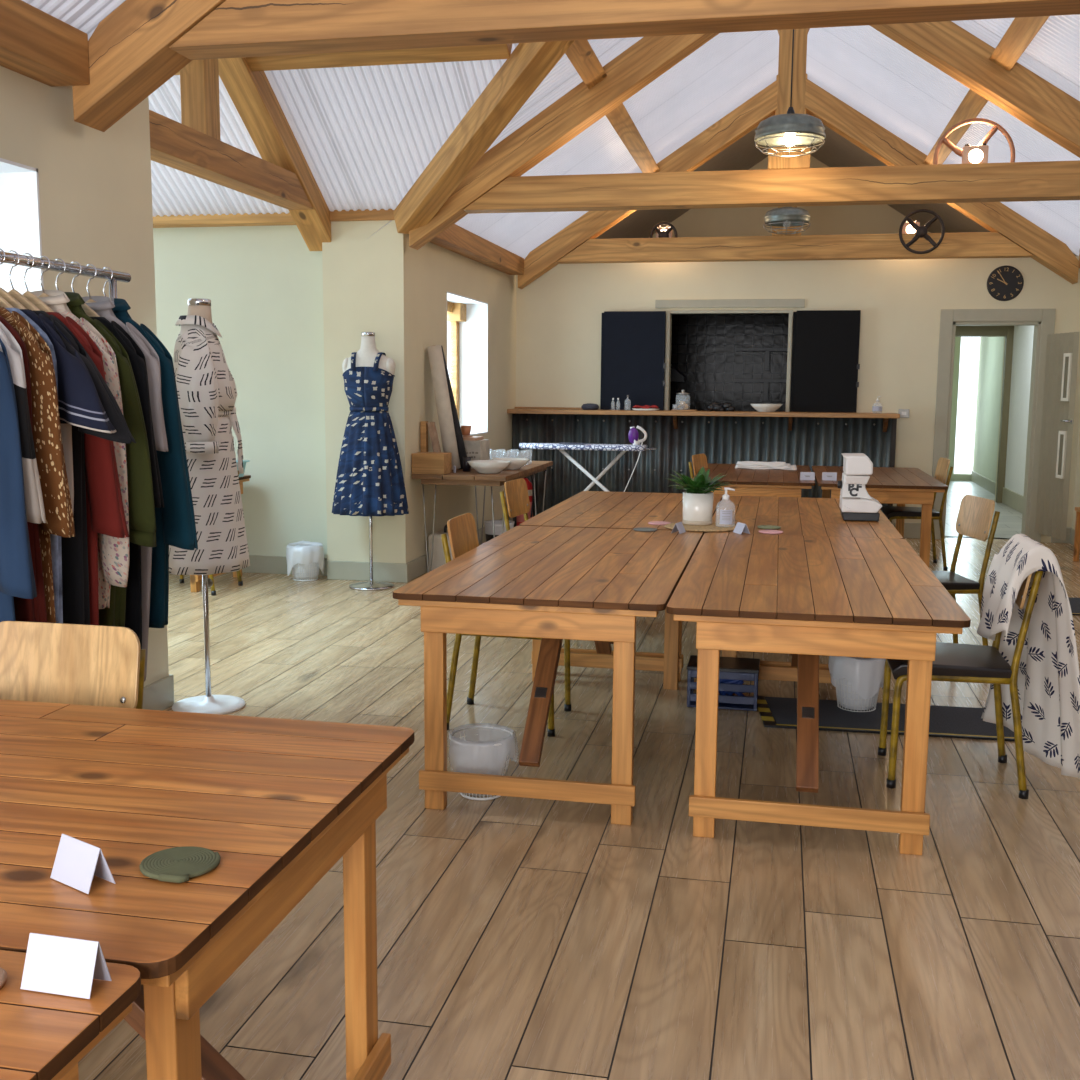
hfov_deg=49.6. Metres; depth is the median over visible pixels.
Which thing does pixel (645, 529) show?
coaster
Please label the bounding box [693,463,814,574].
trestle table
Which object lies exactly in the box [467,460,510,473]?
bowl
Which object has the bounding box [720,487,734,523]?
soap dispenser
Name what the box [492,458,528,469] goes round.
bowl
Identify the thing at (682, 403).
biscuits
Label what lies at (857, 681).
bin
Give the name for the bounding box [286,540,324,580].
bin
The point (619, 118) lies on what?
purlin
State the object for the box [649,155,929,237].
wall
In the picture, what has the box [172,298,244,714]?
dress form
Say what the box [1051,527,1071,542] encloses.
baseboard
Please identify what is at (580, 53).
purlin
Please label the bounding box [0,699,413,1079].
trestle table
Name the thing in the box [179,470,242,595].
chair
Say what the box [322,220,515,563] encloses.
wall
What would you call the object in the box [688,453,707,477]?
chair
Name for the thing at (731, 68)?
ceiling
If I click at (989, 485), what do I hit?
baseboard
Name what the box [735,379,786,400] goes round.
wall shelf
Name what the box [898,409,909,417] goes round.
wall socket
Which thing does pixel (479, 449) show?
crate
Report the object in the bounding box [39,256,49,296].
hanger
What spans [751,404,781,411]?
bowl
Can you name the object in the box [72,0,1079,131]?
roof truss
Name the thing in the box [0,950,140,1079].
trestle table
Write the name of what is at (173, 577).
floor
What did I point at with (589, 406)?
round speaker
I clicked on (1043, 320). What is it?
door
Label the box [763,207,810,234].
pendant lamp
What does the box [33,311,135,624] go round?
dress
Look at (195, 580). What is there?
trestle table
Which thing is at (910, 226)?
lamp
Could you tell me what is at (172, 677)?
baseboard
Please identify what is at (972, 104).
purlin
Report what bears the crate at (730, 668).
on the floor at (667, 1031)
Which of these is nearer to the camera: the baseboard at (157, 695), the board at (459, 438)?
the baseboard at (157, 695)
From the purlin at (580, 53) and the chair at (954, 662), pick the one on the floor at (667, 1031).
the chair at (954, 662)
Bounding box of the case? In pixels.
[428,524,452,570]
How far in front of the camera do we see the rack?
3.49 m
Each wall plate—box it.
[0,0,89,86]
[153,212,295,227]
[330,209,394,221]
[430,224,523,274]
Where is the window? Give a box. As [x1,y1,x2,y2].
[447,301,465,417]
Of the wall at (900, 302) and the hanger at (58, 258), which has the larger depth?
the wall at (900, 302)
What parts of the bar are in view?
counter bracket, counter bracket, counter bracket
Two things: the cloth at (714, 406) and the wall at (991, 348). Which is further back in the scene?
the wall at (991, 348)
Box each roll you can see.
[427,345,460,469]
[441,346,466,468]
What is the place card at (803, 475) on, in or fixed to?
on the trestle table at (747, 482)
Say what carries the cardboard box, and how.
on the side table at (472, 478)
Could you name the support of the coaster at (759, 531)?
on the trestle table at (794, 515)
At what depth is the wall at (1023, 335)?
14.13 m
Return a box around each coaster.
[139,846,220,882]
[633,527,656,531]
[648,521,670,524]
[757,525,780,528]
[758,530,782,533]
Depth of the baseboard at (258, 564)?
8.94 m
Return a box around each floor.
[78,527,1079,1079]
[169,573,189,582]
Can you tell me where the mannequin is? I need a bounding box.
[342,332,394,590]
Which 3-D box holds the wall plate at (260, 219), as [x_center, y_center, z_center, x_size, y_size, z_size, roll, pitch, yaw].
[-3.146,-2.411,8.775,3.200,0.125,0.190,2,8,11]
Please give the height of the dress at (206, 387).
1.091 m
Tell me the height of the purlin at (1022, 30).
0.161 m
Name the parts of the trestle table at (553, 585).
leg, rail, leg, rail, leg, leg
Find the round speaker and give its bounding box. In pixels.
[581,403,598,409]
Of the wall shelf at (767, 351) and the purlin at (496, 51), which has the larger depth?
the wall shelf at (767, 351)
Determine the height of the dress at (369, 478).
1.132 m
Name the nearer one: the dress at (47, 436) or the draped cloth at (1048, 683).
the dress at (47, 436)
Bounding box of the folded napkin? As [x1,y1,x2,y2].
[633,405,658,408]
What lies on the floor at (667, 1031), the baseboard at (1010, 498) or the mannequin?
the mannequin
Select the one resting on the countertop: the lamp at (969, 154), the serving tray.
the serving tray
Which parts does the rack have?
rail, post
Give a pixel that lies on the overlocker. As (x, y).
(856, 504)
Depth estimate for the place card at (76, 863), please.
1.62 m
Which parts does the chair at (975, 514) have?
seat, leg, leg, backrest, leg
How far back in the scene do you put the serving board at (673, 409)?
11.34 m
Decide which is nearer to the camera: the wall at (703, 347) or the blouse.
the blouse
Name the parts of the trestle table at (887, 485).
leg, leg, leg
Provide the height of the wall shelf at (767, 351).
0.255 m
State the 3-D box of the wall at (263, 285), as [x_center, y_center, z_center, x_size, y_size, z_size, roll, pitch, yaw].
[-3.218,-1.159,9.140,3.600,2.740,0.240,2,8,11]
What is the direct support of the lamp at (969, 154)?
attached to the roof truss at (495, 184)
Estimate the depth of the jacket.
3.54 m
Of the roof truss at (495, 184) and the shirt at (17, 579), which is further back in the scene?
the roof truss at (495, 184)
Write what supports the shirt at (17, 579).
hanging from the hanger
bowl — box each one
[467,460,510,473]
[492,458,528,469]
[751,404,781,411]
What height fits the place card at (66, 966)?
0.058 m
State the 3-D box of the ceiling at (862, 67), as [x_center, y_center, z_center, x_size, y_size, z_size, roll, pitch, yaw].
[1.237,-2.731,5.657,6.100,2.058,18.179,2,8,11]
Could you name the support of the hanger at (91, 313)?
hanging from the rack
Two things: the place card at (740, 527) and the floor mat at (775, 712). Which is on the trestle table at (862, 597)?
the place card at (740, 527)
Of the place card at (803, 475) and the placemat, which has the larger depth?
the place card at (803, 475)
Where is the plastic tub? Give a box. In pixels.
[236,460,249,476]
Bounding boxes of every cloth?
[559,442,585,443]
[706,402,734,410]
[735,461,796,469]
[977,534,1079,777]
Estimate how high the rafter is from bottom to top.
1.142 m
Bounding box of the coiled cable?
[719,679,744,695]
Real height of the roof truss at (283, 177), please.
1.359 m
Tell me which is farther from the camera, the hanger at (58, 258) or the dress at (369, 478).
the dress at (369, 478)
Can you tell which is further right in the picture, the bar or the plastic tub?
the bar
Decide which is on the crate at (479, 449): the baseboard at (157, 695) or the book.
the book
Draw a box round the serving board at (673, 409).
[671,409,696,410]
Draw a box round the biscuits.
[677,401,687,409]
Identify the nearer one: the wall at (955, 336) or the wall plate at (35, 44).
the wall plate at (35, 44)
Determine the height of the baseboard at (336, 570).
0.140 m
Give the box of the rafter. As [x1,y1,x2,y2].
[393,40,574,233]
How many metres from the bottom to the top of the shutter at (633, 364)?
0.970 m
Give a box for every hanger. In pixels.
[0,248,25,308]
[0,296,13,307]
[8,250,39,310]
[22,253,53,311]
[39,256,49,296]
[55,258,65,289]
[71,261,99,316]
[85,264,96,302]
[103,267,112,296]
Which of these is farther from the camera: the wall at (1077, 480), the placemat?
the wall at (1077, 480)
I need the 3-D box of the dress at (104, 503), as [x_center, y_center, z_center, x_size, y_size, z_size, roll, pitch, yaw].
[-1.457,-0.056,3.400,0.566,1.193,0.114,2,8,11]
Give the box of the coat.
[112,298,197,627]
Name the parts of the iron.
water tank, power cord, handle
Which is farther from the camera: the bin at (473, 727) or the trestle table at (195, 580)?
the trestle table at (195, 580)
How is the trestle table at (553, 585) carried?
on the floor at (667, 1031)
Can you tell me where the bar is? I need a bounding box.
[512,414,891,526]
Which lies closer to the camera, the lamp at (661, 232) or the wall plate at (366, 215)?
the wall plate at (366, 215)
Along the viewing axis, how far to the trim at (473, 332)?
10.79 m
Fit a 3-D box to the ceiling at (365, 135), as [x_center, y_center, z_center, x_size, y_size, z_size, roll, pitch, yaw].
[-2.323,-2.792,7.618,5.841,1.163,1.760,2,8,11]
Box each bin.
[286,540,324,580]
[449,726,513,799]
[484,520,513,541]
[828,656,885,711]
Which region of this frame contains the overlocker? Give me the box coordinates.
[838,453,881,520]
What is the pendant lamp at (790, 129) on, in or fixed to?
hanging from the ceiling at (731, 68)
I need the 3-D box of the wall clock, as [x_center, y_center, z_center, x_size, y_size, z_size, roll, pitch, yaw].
[4.332,-2.390,10.872,0.326,0.326,0.029,2,8,11]
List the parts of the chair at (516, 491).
leg, backrest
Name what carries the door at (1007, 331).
in the wall at (955, 336)
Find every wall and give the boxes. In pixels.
[0,66,168,686]
[153,225,326,557]
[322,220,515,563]
[516,256,1079,542]
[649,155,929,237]
[670,314,788,411]
[948,337,980,480]
[955,336,1004,501]
[973,337,1003,481]
[1005,326,1033,495]
[1072,420,1079,529]
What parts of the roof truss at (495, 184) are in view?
king post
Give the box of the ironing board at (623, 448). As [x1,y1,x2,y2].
[519,443,657,491]
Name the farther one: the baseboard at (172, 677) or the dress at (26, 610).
the baseboard at (172, 677)
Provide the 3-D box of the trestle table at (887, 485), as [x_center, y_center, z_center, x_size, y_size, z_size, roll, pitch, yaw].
[2.583,0.038,9.365,1.011,1.123,1.950,2,8,11]
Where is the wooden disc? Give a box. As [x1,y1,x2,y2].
[0,967,6,987]
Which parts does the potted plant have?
pot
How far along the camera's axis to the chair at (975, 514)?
6.06 m
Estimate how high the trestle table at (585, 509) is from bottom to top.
1.121 m
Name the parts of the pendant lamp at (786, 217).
lamp shade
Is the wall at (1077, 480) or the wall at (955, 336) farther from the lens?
the wall at (955, 336)
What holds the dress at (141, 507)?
hanging from the hanger at (58, 258)
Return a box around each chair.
[0,621,145,708]
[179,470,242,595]
[441,513,571,736]
[500,478,529,530]
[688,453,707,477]
[878,571,1042,798]
[881,457,952,570]
[932,495,999,645]
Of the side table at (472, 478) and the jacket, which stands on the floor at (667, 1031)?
the side table at (472, 478)
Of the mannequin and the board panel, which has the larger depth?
the board panel
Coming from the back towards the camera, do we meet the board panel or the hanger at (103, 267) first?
the board panel
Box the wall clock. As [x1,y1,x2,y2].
[987,265,1023,300]
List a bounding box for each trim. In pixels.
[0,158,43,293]
[447,291,487,435]
[655,299,804,411]
[888,418,896,519]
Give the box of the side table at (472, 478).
[411,461,552,572]
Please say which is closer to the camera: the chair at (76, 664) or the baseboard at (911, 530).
the chair at (76, 664)
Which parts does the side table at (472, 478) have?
hairpin leg, hairpin leg, under frame, hairpin leg, hairpin leg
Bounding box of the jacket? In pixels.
[90,317,163,648]
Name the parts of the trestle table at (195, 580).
leg, rail, leg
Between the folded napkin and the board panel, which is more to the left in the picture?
the board panel
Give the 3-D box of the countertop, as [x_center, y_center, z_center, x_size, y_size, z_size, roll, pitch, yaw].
[1.547,-1.239,11.414,3.750,0.042,0.390,2,8,11]
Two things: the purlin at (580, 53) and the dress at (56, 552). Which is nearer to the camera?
the dress at (56, 552)
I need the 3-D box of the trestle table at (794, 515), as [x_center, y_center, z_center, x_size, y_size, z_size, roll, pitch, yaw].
[1.368,0.408,6.494,1.019,1.119,1.940,2,8,11]
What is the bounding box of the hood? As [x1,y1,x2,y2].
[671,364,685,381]
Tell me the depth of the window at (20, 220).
4.25 m
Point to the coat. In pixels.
(175, 522)
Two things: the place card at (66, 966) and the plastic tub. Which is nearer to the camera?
the place card at (66, 966)
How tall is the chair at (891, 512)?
0.886 m
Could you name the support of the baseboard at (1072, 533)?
attached to the wall
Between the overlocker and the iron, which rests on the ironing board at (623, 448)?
the iron
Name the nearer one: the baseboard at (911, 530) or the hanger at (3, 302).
the hanger at (3, 302)
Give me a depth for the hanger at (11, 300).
3.18 m
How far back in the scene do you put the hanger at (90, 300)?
3.60 m
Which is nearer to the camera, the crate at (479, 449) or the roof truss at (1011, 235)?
the crate at (479, 449)
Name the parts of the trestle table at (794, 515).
rail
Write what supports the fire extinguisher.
on the floor at (667, 1031)
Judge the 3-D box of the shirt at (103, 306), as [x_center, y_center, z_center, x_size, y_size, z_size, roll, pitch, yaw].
[-1.395,-0.155,3.693,0.489,1.213,0.108,2,8,10]
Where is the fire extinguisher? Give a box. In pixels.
[517,475,533,525]
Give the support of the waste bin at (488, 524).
on the floor at (667, 1031)
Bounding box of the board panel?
[420,421,427,451]
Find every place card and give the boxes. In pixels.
[20,933,111,998]
[50,834,115,893]
[671,522,685,533]
[733,522,749,533]
[800,472,814,479]
[822,472,836,480]
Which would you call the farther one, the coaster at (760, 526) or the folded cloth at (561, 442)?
the folded cloth at (561, 442)
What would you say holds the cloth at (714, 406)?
on the countertop
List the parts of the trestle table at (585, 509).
rail, leg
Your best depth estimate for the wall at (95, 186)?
4.54 m
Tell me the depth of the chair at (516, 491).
6.99 m
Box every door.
[931,309,1055,542]
[955,326,1013,502]
[1034,332,1079,539]
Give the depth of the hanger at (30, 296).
3.30 m
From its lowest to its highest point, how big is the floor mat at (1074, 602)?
0.009 m
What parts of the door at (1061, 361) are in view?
pane, vision frame, pane, vision frame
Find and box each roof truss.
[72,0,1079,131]
[149,57,330,250]
[409,21,1079,249]
[518,74,1078,288]
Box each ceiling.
[22,0,778,258]
[148,43,518,216]
[595,14,1079,255]
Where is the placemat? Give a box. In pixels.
[664,523,735,531]
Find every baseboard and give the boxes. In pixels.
[143,675,172,710]
[169,674,173,704]
[242,555,326,575]
[327,560,407,582]
[408,515,512,581]
[894,522,920,538]
[971,471,995,494]
[1002,487,1022,512]
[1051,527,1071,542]
[1070,529,1074,544]
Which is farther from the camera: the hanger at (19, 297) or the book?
the book
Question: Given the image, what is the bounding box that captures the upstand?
[515,407,581,408]
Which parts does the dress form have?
height knob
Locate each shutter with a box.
[600,311,665,409]
[790,310,860,412]
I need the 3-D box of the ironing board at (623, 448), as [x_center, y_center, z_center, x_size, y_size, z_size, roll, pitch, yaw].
[0.500,-0.434,10.852,1.417,0.910,0.398,2,8,15]
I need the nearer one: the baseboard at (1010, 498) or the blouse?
the blouse
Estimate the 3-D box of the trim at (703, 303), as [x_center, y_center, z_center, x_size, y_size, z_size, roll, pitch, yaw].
[1.856,-1.816,11.532,1.440,1.090,0.190,2,8,11]
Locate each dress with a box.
[0,306,74,622]
[0,315,46,622]
[6,308,62,622]
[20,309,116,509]
[32,290,129,608]
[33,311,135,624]
[46,312,128,624]
[64,292,155,626]
[169,315,249,574]
[332,352,408,515]
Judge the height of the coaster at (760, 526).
0.006 m
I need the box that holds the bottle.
[872,399,881,410]
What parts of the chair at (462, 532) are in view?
leg, backrest, leg, leg, leg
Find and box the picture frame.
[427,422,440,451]
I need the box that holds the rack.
[0,251,130,303]
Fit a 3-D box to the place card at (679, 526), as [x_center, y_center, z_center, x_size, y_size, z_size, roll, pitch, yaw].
[0.653,-0.058,5.509,0.045,0.048,0.085,4,8,25]
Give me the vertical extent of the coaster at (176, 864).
0.011 m
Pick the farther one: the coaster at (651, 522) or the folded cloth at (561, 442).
the folded cloth at (561, 442)
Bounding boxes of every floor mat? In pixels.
[753,695,1014,740]
[1068,597,1079,614]
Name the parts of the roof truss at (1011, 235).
king post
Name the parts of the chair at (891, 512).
seat, leg, leg, backrest, leg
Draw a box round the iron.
[624,425,646,491]
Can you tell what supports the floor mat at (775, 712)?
on the floor at (667, 1031)
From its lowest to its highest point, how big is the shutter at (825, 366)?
0.970 m
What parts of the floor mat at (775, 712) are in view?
edge trim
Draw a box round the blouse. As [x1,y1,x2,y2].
[0,322,45,523]
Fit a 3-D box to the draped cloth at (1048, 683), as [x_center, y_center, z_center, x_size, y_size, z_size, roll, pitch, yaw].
[1.820,0.396,4.413,0.322,0.836,0.784,2,8,11]
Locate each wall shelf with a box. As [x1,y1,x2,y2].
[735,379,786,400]
[736,348,787,369]
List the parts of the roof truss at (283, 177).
king post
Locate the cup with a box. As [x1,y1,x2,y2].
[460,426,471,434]
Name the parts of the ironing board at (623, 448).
leg, leg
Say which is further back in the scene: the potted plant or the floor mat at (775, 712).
the potted plant
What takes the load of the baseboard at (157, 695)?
attached to the wall at (95, 186)
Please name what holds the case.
on the floor at (667, 1031)
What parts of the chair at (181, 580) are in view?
leg, leg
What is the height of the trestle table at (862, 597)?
0.762 m
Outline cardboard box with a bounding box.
[412,452,451,473]
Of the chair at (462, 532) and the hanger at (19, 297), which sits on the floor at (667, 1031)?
the chair at (462, 532)
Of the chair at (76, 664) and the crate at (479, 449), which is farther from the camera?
the crate at (479, 449)
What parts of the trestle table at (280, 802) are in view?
leg, leg, rail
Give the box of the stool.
[1073,507,1079,561]
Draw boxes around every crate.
[463,439,489,468]
[687,655,759,710]
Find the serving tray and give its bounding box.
[632,408,658,410]
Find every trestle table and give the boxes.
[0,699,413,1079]
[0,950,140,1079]
[190,475,250,591]
[393,526,702,824]
[519,491,721,680]
[666,533,970,854]
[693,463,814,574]
[705,496,902,668]
[812,466,947,567]
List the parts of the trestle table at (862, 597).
leg, leg, rail, rail, leg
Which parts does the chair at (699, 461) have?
leg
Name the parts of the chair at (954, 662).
leg, seat, leg, leg, backrest, leg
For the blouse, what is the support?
hanging from the hanger
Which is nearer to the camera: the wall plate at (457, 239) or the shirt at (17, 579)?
the shirt at (17, 579)
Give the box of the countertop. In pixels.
[507,409,899,417]
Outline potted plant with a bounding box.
[664,467,733,524]
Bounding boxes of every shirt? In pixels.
[0,339,36,621]
[82,296,167,681]
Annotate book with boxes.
[463,436,483,440]
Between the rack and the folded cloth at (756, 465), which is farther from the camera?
the folded cloth at (756, 465)
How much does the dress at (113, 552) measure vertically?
0.933 m
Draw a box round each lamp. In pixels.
[650,222,676,237]
[754,29,825,156]
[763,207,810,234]
[899,209,944,253]
[933,118,1014,164]
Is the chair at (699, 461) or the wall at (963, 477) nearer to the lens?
the chair at (699, 461)
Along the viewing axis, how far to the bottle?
11.04 m
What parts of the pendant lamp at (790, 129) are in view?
lamp shade, bulb, cord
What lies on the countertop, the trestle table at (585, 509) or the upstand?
the upstand
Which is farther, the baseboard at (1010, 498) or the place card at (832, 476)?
the baseboard at (1010, 498)
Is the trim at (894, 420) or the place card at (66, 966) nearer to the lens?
the place card at (66, 966)
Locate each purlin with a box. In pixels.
[175,44,511,74]
[565,40,606,88]
[605,103,659,172]
[923,89,987,164]
[989,16,1048,70]
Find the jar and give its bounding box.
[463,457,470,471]
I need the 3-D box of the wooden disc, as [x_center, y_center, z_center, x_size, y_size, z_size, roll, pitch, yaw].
[-0.656,0.510,1.347,0.076,0.010,0.076,2,8,11]
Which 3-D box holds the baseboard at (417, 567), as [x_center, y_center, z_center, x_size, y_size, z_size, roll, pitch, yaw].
[-0.618,0.011,10.357,0.021,0.140,3.630,2,8,11]

